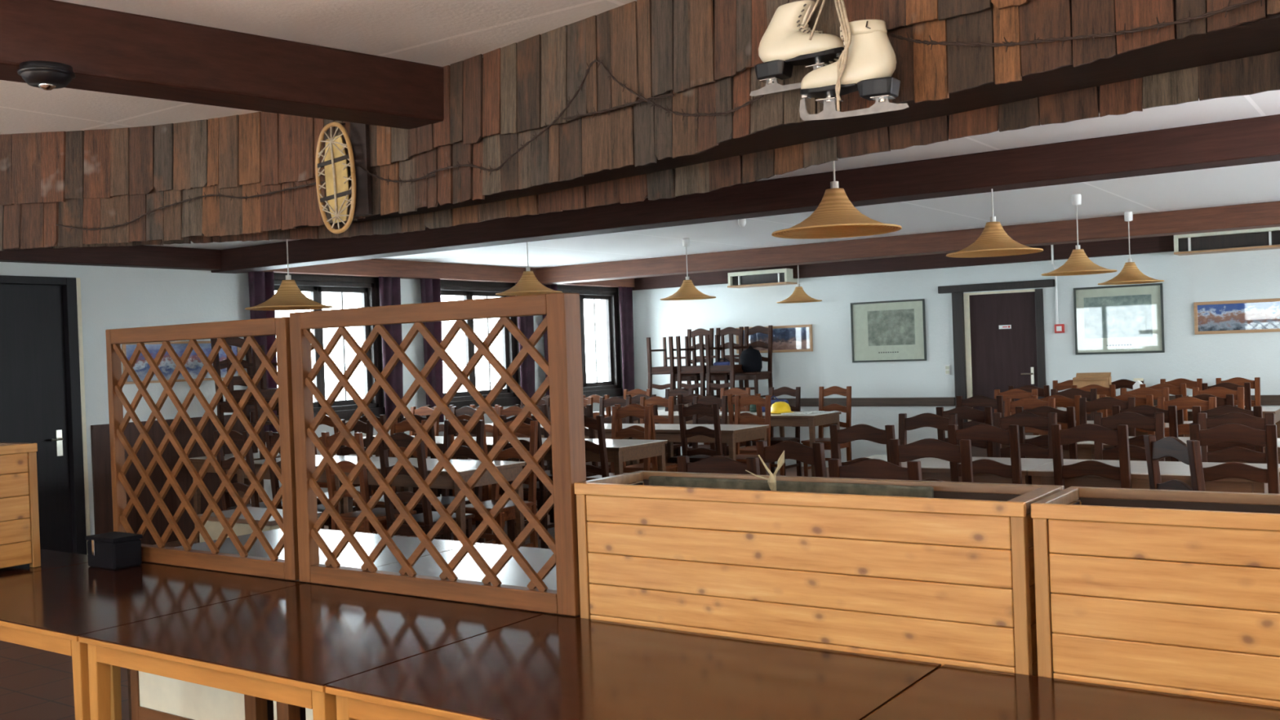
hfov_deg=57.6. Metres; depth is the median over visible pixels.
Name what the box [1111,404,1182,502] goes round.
dining chair
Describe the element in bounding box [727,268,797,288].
wall heater
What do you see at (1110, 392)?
dining chair
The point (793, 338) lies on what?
photo
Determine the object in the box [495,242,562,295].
pendant lamp
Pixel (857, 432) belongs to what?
dining chair
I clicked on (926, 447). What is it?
dining chair
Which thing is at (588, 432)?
dining chair
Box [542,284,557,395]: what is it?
curtain
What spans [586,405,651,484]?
dining chair
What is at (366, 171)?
barbed wire
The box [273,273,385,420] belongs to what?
window
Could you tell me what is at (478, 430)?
dining chair
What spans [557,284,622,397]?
window
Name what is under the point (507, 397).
window
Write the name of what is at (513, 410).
dining chair
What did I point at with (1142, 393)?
dining chair
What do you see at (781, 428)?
table
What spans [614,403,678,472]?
dining chair
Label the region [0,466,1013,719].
floor
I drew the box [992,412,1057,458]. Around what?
dining chair
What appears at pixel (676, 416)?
table
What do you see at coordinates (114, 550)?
storage box
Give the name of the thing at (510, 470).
table
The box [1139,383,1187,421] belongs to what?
dining chair
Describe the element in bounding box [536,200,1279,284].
beam
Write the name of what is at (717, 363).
shoulder bag
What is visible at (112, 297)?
wall
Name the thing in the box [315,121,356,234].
snowshoe
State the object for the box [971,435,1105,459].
table
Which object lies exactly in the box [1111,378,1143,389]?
dining chair
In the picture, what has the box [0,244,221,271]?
trim
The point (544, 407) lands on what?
dining chair
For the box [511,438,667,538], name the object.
table
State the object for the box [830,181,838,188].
socket
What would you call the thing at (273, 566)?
lattice screen
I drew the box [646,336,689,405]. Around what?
dining chair
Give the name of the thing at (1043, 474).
table
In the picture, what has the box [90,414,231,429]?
trim
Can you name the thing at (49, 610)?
table
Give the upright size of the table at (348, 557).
0.750 m
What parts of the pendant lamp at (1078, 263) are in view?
cord, lamp shade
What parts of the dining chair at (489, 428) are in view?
leg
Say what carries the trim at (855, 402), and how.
attached to the wall at (1188, 279)
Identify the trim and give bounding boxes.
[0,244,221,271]
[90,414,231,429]
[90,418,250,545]
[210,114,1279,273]
[255,258,536,283]
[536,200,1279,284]
[557,278,634,287]
[631,235,1173,290]
[636,397,955,406]
[1115,395,1279,405]
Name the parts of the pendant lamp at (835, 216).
cord, lamp shade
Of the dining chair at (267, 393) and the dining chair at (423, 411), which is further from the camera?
the dining chair at (423, 411)
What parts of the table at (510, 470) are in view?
leg, leg, leg, leg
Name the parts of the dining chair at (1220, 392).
leg, leg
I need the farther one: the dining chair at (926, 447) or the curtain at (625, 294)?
the curtain at (625, 294)
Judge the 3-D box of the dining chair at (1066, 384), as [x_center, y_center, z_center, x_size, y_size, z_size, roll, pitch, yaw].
[4.246,0.707,11.574,0.380,1.004,0.457,-2,1,36]
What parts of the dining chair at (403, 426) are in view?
seat, seat frame, leg, leg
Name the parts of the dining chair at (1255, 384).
leg, leg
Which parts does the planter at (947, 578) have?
corner post, corner post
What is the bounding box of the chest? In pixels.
[197,506,322,542]
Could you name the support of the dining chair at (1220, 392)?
on the floor
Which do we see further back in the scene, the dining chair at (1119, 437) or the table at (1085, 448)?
the table at (1085, 448)
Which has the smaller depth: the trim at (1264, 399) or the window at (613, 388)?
the trim at (1264, 399)
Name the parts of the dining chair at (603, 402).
leg, leg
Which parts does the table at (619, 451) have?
leg, leg, leg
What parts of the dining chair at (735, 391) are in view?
leg, seat frame, leg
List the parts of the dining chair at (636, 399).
leg, leg, seat frame, seat, leg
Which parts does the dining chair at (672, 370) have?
leg, seat, leg, seat frame, leg, leg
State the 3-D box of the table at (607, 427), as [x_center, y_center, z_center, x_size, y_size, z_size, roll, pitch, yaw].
[-0.347,1.003,11.080,1.080,0.750,0.636,-2,1,35]
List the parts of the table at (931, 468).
leg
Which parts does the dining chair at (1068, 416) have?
leg, leg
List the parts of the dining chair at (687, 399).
leg, seat, leg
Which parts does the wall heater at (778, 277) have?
panel, panel, panel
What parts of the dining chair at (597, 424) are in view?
leg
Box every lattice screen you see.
[105,316,299,580]
[288,292,586,616]
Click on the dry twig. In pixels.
(771, 481)
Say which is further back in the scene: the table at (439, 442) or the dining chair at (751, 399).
the dining chair at (751, 399)
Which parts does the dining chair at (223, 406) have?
leg, leg, seat, seat frame, leg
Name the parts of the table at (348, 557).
leg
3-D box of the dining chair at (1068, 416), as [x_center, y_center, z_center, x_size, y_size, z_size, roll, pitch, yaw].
[2.738,0.791,7.636,0.380,1.004,0.457,-2,1,37]
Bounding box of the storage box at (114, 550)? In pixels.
[84,531,142,569]
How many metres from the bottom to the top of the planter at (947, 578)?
1.107 m
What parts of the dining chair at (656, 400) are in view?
leg, seat frame, leg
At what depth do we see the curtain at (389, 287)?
11.63 m
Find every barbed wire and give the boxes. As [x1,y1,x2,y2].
[55,180,325,231]
[356,164,435,186]
[425,57,764,175]
[562,88,674,121]
[888,0,1262,52]
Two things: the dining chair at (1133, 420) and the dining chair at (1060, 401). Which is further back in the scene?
the dining chair at (1060, 401)
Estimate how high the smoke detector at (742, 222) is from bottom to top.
0.105 m
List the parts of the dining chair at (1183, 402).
leg, leg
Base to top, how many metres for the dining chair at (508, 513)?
1.004 m
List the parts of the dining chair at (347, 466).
leg, leg, seat frame, seat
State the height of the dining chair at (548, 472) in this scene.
1.004 m
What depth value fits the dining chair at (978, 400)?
9.21 m
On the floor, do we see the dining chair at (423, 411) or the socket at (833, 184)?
the dining chair at (423, 411)
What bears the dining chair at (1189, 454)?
on the floor
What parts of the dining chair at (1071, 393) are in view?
leg, leg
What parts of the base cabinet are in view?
post, panel, cream panel, post, panel, post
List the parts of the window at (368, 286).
shutter rod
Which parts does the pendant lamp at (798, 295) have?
lamp shade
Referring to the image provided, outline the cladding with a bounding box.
[0,0,1279,250]
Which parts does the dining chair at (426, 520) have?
leg, leg, seat frame, seat, leg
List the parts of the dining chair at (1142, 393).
leg, leg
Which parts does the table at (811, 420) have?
leg, leg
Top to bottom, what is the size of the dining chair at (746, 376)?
1.004 m
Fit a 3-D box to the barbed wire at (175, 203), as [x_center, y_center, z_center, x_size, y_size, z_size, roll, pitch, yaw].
[-1.766,-0.609,4.639,1.360,0.135,0.108,-2,0,20]
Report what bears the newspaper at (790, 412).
on the table at (811, 420)
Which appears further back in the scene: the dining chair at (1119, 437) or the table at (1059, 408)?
the table at (1059, 408)
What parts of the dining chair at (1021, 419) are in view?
leg, leg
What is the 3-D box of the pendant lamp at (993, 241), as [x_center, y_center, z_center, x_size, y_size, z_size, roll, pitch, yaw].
[1.915,-0.848,6.325,0.509,0.540,0.509,-2,1,35]
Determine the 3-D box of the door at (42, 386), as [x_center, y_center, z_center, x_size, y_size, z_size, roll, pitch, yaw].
[-4.701,0.461,8.730,0.144,2.180,1.070,-2,1,35]
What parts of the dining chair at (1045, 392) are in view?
leg, leg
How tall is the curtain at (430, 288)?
1.520 m
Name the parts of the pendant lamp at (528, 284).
cord, lamp shade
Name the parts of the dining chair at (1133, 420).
leg, leg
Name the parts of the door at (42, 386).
handle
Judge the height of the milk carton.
0.285 m
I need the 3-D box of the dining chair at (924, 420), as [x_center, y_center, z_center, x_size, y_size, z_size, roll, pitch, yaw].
[1.675,0.834,7.031,0.380,1.004,0.457,-2,1,35]
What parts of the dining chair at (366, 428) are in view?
leg, seat, leg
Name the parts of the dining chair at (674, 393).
leg, leg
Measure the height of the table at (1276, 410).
0.750 m
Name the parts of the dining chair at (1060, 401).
leg, leg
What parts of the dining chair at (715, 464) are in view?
leg, leg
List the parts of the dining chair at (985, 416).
leg, leg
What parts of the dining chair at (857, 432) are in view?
leg, leg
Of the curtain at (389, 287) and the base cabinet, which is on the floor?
the base cabinet
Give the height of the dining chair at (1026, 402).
1.004 m
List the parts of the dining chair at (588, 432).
leg, seat, seat frame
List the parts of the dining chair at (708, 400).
leg, seat, leg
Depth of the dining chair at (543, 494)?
8.69 m
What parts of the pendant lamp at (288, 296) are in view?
cord, lamp shade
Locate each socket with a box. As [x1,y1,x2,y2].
[285,275,291,279]
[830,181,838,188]
[990,216,995,222]
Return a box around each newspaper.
[781,412,812,414]
[801,410,834,413]
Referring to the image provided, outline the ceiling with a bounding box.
[0,0,1279,268]
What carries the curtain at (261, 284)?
hanging from the wall at (112, 297)
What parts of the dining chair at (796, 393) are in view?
leg, seat, seat frame, leg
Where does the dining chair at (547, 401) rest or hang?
on the floor
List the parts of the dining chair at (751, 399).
leg, seat, leg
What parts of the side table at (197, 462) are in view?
leg, leg, leg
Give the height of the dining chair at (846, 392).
1.004 m
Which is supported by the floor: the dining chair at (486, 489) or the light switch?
the dining chair at (486, 489)
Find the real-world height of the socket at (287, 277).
0.050 m
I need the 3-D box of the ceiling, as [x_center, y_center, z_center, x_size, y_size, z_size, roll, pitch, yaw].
[-0.572,-1.068,4.925,11.600,0.100,18.000,-2,1,35]
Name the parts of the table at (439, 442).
leg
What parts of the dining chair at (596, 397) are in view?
leg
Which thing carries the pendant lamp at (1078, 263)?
hanging from the ceiling
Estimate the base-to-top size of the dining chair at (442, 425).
1.004 m
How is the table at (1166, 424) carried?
on the floor
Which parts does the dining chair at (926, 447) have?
leg, leg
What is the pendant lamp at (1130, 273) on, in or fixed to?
hanging from the ceiling
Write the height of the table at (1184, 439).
0.750 m
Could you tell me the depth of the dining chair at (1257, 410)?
6.88 m
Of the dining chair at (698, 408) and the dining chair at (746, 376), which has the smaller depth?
the dining chair at (698, 408)
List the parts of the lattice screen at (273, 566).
post, rail, rail, post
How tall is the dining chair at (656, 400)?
1.004 m
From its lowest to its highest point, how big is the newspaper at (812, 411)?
0.008 m
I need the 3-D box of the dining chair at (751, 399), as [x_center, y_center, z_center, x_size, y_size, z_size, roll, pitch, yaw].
[0.940,0.833,10.625,0.380,1.004,0.457,-2,1,36]
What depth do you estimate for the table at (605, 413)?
12.84 m
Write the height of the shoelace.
0.374 m
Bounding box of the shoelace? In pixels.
[803,0,851,111]
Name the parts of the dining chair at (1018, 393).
leg, leg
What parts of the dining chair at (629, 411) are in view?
seat, leg, leg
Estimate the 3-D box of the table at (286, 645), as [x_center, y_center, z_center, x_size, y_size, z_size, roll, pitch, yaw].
[-0.861,1.082,3.120,0.972,0.750,0.756,-2,1,35]
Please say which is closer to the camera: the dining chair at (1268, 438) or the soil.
the soil
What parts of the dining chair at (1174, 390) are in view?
leg, leg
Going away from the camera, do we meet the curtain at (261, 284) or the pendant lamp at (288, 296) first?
the pendant lamp at (288, 296)
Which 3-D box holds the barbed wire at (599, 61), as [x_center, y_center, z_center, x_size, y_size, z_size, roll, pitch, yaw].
[-0.212,-0.745,3.494,0.023,0.274,1.504,-2,1,-44]
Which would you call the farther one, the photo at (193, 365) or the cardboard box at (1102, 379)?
the cardboard box at (1102, 379)
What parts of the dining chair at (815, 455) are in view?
leg, leg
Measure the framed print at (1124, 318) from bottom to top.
0.691 m
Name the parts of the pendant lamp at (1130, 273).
cord, lamp shade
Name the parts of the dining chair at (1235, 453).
leg, leg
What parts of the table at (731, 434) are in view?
leg, leg, leg, leg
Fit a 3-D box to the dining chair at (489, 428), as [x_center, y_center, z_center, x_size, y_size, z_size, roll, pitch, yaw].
[-1.304,0.910,11.049,0.380,1.004,0.457,-2,1,37]
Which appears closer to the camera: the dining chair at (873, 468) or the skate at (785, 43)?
the skate at (785, 43)
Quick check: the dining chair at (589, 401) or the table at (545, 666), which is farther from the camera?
the dining chair at (589, 401)
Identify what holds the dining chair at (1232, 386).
on the floor
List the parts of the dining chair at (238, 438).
leg, leg, seat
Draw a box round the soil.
[648,475,933,497]
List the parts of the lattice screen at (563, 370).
post, rail, rail, post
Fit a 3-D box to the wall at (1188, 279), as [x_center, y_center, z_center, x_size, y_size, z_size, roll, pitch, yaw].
[4.518,-0.031,12.215,11.100,2.450,0.220,-2,1,35]
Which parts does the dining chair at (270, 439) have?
leg, seat frame, seat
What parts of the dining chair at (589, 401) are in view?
leg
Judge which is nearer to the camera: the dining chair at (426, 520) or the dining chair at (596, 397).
the dining chair at (426, 520)
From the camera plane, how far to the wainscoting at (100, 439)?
9.59 m
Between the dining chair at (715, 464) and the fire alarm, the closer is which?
the dining chair at (715, 464)
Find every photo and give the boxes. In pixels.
[122,341,239,384]
[736,324,813,353]
[1193,297,1279,334]
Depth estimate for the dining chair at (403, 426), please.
8.64 m
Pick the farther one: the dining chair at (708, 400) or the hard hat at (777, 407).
the hard hat at (777, 407)
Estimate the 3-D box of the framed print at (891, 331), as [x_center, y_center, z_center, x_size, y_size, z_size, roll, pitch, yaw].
[2.817,-0.326,13.233,0.890,0.690,0.025,-2,1,35]
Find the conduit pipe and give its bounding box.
[1050,244,1058,324]
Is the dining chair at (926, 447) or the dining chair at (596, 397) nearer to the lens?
the dining chair at (926, 447)
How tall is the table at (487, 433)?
0.750 m
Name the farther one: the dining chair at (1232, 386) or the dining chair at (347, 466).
the dining chair at (1232, 386)
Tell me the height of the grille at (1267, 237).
0.125 m
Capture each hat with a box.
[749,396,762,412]
[770,401,794,413]
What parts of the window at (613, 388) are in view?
shutter rod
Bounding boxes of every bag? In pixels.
[713,357,729,365]
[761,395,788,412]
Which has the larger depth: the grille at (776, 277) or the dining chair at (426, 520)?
the grille at (776, 277)
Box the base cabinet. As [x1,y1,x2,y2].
[129,669,313,719]
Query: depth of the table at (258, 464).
8.27 m
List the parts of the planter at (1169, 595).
corner post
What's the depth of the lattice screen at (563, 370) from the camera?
3.35 m
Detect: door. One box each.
[0,275,90,555]
[937,279,1054,422]
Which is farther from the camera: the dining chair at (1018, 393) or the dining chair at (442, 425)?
the dining chair at (442, 425)
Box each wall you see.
[0,262,622,535]
[632,248,1279,467]
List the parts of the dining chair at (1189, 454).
leg, leg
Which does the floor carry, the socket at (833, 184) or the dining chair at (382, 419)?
the dining chair at (382, 419)
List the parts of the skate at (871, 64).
blade mount, blade mount, blade, blade mount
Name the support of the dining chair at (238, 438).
on the floor
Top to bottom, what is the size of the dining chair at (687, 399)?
1.004 m
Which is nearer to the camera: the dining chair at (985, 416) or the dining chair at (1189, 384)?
the dining chair at (985, 416)
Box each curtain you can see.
[248,271,277,432]
[378,276,404,419]
[420,278,444,422]
[515,282,535,398]
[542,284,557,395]
[618,286,634,398]
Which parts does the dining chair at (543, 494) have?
leg, seat, seat frame, leg, leg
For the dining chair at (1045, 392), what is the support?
on the floor
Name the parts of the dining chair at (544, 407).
leg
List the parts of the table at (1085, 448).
leg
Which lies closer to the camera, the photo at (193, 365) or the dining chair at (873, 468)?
the dining chair at (873, 468)
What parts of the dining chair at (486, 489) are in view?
leg, leg, seat frame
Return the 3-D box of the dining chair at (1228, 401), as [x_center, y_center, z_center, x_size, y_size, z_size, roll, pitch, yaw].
[4.117,0.736,8.406,0.380,1.004,0.457,-2,1,33]
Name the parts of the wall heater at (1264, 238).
panel, panel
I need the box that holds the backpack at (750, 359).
[739,345,762,372]
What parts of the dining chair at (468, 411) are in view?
leg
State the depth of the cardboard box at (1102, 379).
10.90 m
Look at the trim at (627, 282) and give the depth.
14.66 m
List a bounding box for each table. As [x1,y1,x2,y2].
[0,548,88,577]
[0,561,306,719]
[78,582,543,719]
[127,528,479,719]
[189,450,280,542]
[240,454,406,536]
[311,542,580,617]
[325,613,941,719]
[335,435,460,459]
[343,457,525,546]
[413,436,553,533]
[484,422,542,502]
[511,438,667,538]
[541,423,666,466]
[592,411,666,423]
[631,423,768,464]
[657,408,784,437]
[657,411,751,446]
[726,411,840,476]
[845,454,1053,484]
[863,664,1279,719]
[957,420,1093,435]
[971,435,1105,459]
[1027,458,1279,493]
[1057,407,1111,417]
[1102,436,1279,463]
[1135,421,1192,436]
[1186,406,1279,484]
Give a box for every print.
[849,298,926,362]
[1073,283,1164,355]
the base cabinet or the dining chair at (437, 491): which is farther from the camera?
the dining chair at (437, 491)
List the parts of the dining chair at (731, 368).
leg, leg, seat frame, seat, leg, leg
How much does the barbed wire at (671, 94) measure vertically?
0.042 m
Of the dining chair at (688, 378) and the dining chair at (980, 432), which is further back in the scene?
the dining chair at (688, 378)
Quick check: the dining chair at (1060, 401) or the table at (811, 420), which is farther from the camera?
the table at (811, 420)
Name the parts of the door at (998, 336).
post, plate, handle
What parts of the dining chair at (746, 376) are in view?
leg, seat, seat frame, leg, leg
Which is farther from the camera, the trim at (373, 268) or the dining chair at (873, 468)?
the trim at (373, 268)
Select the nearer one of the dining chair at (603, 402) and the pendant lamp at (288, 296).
the pendant lamp at (288, 296)
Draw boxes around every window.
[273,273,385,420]
[440,280,520,408]
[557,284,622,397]
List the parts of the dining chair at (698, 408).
leg, leg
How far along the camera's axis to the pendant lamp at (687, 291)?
10.46 m
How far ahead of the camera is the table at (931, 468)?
6.43 m
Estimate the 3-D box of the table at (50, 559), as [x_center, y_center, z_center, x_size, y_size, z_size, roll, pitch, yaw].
[-2.794,1.144,4.087,1.092,0.750,1.371,-2,1,35]
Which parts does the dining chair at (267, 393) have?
leg, seat, seat frame, leg, leg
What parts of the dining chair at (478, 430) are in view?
seat frame, seat, leg, leg, leg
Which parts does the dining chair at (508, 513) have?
leg, seat frame, seat, leg, leg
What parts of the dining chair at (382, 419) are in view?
seat frame, leg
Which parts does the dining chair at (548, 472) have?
leg, seat, leg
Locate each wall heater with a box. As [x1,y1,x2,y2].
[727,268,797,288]
[1173,226,1279,255]
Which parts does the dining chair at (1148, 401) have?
leg, leg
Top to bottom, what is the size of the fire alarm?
0.092 m
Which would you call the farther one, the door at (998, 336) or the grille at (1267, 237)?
the door at (998, 336)
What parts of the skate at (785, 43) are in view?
blade mount, blade, blade mount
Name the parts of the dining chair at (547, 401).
leg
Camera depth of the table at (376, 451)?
10.21 m
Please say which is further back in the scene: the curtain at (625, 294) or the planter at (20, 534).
the curtain at (625, 294)
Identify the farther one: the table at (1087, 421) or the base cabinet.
the table at (1087, 421)
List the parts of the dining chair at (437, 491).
leg, seat frame, leg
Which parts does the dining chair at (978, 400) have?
leg, leg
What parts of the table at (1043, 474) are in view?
leg, leg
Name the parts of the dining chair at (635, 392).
leg, leg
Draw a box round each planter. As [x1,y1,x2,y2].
[0,442,40,568]
[573,471,1064,675]
[1031,486,1279,706]
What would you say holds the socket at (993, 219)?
attached to the pendant lamp at (993, 241)
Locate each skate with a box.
[749,0,844,96]
[799,19,909,120]
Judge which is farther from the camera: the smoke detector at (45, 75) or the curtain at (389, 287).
the curtain at (389, 287)
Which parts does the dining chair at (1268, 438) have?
leg, leg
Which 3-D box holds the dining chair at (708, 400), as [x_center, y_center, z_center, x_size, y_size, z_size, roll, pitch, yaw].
[0.558,0.845,10.869,0.380,1.004,0.457,-2,1,37]
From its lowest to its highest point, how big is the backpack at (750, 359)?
0.317 m
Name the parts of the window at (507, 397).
shutter rod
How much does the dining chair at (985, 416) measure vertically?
1.004 m
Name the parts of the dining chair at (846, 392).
leg, seat, leg, seat frame, leg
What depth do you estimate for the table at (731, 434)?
10.24 m
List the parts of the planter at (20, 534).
corner post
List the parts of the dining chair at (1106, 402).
leg, leg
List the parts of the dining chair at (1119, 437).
leg, leg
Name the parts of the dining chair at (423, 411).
leg, leg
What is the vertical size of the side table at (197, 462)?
0.700 m
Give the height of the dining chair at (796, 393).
1.004 m
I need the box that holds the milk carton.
[1133,377,1143,390]
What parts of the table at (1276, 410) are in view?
leg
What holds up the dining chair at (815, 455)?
on the floor
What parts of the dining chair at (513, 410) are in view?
leg, leg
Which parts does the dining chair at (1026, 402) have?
leg, leg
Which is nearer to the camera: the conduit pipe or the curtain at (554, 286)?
the conduit pipe
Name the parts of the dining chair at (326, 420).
leg, seat frame, leg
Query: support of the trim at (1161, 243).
attached to the wall at (1188, 279)
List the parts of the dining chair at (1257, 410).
leg, leg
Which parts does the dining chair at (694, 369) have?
leg, seat, leg, seat frame, leg, leg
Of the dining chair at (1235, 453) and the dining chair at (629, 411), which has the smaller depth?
the dining chair at (1235, 453)
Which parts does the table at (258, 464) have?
leg, leg, leg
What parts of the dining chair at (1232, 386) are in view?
leg, leg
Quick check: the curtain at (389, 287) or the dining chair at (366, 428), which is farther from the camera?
the curtain at (389, 287)
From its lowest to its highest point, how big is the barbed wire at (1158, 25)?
0.136 m
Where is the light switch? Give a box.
[944,364,951,374]
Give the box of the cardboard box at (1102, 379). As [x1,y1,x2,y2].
[1072,372,1111,401]
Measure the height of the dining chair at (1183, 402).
1.004 m
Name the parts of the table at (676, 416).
leg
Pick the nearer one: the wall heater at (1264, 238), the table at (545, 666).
the table at (545, 666)
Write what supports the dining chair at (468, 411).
on the floor
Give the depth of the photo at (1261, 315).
11.20 m
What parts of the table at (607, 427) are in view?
leg, leg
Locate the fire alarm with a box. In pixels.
[1054,324,1064,333]
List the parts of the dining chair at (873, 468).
leg, leg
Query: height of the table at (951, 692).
0.750 m
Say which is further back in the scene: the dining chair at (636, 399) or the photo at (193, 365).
the dining chair at (636, 399)
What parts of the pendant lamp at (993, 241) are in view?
cord, lamp shade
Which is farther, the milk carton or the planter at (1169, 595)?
the milk carton
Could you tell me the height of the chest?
0.665 m
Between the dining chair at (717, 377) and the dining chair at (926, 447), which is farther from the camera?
the dining chair at (717, 377)
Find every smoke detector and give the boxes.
[17,60,75,90]
[737,217,747,227]
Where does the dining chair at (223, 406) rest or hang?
on the side table at (197, 462)
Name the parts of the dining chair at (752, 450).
leg, seat frame, seat, leg, leg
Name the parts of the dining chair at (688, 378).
leg, seat, seat frame, leg, leg, leg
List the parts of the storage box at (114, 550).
lid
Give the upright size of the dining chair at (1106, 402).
1.004 m
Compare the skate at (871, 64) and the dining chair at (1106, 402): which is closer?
the skate at (871, 64)
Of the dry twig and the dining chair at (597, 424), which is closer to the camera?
the dry twig
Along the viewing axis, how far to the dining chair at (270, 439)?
7.82 m
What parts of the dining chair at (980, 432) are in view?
leg, leg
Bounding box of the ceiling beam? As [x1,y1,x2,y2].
[0,0,444,128]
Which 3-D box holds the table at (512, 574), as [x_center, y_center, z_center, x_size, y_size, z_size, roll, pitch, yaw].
[-0.379,1.060,3.750,1.047,0.750,0.801,-2,1,35]
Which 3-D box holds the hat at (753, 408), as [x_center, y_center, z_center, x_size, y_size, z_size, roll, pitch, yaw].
[1.269,0.470,12.547,0.184,0.175,0.181,-2,1,35]
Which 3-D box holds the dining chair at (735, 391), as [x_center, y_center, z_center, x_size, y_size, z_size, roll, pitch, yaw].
[0.964,0.815,12.848,0.380,1.004,0.457,-2,1,35]
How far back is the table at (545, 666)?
2.50 m
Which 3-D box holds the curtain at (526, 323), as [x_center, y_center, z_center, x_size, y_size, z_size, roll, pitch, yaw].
[-1.301,-0.147,13.371,0.076,1.520,0.303,-2,1,35]
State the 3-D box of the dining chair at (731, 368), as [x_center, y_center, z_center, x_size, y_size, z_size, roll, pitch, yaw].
[1.039,0.197,13.807,0.380,1.004,0.457,-2,1,35]
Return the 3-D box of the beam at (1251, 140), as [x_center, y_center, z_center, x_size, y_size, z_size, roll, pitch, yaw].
[0.899,-0.993,7.042,11.100,0.188,0.250,-2,1,35]
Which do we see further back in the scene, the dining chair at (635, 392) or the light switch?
the dining chair at (635, 392)
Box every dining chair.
[210,336,280,456]
[213,430,282,511]
[225,344,279,459]
[264,431,357,528]
[313,414,376,496]
[316,419,373,533]
[320,431,416,537]
[352,419,427,537]
[354,414,396,493]
[377,432,474,541]
[397,414,452,536]
[403,419,484,542]
[409,406,439,435]
[425,404,473,459]
[440,406,479,496]
[444,414,505,542]
[465,420,537,547]
[469,404,519,461]
[471,405,531,526]
[499,415,554,548]
[514,404,549,515]
[520,397,550,418]
[523,405,585,526]
[537,395,550,407]
[582,394,611,423]
[583,396,593,407]
[583,414,609,477]
[584,404,610,476]
[585,396,631,462]
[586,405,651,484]
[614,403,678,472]
[623,388,650,399]
[625,395,674,464]
[626,394,681,456]
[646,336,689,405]
[665,388,693,456]
[669,395,727,463]
[674,328,714,406]
[675,334,719,411]
[676,455,759,475]
[677,393,728,455]
[677,403,723,456]
[699,326,743,408]
[703,387,750,446]
[704,333,748,405]
[725,395,770,471]
[726,393,784,475]
[728,325,773,397]
[751,386,801,475]
[755,440,826,477]
[800,386,852,476]
[827,458,922,480]
[829,423,895,466]
[888,438,973,493]
[898,413,957,444]
[935,406,1011,494]
[946,423,1022,493]
[955,395,1004,429]
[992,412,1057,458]
[994,388,1037,414]
[1004,397,1055,494]
[1008,385,1049,410]
[1015,405,1078,459]
[1031,395,1081,435]
[1050,388,1097,420]
[1050,423,1131,500]
[1052,379,1072,407]
[1071,384,1115,416]
[1079,396,1135,436]
[1093,412,1164,461]
[1099,394,1155,435]
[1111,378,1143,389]
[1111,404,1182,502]
[1120,386,1168,400]
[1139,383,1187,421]
[1143,434,1205,502]
[1157,396,1216,436]
[1160,377,1202,391]
[1175,394,1234,436]
[1189,423,1279,506]
[1191,405,1264,453]
[1192,386,1244,408]
[1197,412,1275,463]
[1201,382,1251,410]
[1215,377,1260,406]
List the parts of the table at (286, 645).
leg, leg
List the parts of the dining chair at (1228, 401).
leg, leg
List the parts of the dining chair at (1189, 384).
leg, leg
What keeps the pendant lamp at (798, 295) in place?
hanging from the ceiling
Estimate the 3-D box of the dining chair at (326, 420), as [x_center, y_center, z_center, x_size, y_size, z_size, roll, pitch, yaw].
[-2.595,0.963,10.177,0.380,1.004,0.457,-2,1,33]
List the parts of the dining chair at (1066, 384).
leg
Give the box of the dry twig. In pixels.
[745,450,784,490]
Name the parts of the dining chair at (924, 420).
leg, leg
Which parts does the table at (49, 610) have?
leg, leg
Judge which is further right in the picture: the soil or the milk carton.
the milk carton
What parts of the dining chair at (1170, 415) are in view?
leg, leg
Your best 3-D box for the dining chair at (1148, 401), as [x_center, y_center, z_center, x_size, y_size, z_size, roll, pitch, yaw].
[3.715,0.748,8.734,0.380,1.004,0.457,-2,1,36]
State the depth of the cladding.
3.44 m
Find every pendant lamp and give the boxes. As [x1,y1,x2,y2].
[244,239,333,310]
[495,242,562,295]
[660,238,715,300]
[771,160,902,239]
[776,265,822,302]
[946,188,1043,257]
[1041,194,1117,275]
[1097,211,1164,284]
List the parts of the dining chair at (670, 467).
leg, seat frame, seat, leg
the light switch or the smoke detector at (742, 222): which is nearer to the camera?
the smoke detector at (742, 222)
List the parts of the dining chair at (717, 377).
seat, seat frame, leg, leg, leg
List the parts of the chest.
lid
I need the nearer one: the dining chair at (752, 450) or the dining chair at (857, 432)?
the dining chair at (857, 432)
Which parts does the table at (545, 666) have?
leg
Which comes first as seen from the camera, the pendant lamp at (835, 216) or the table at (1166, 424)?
the pendant lamp at (835, 216)
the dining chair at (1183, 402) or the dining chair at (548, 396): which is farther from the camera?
the dining chair at (548, 396)
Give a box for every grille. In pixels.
[732,272,784,285]
[1177,231,1279,251]
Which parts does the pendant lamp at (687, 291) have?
cord, lamp shade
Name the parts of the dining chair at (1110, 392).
leg, leg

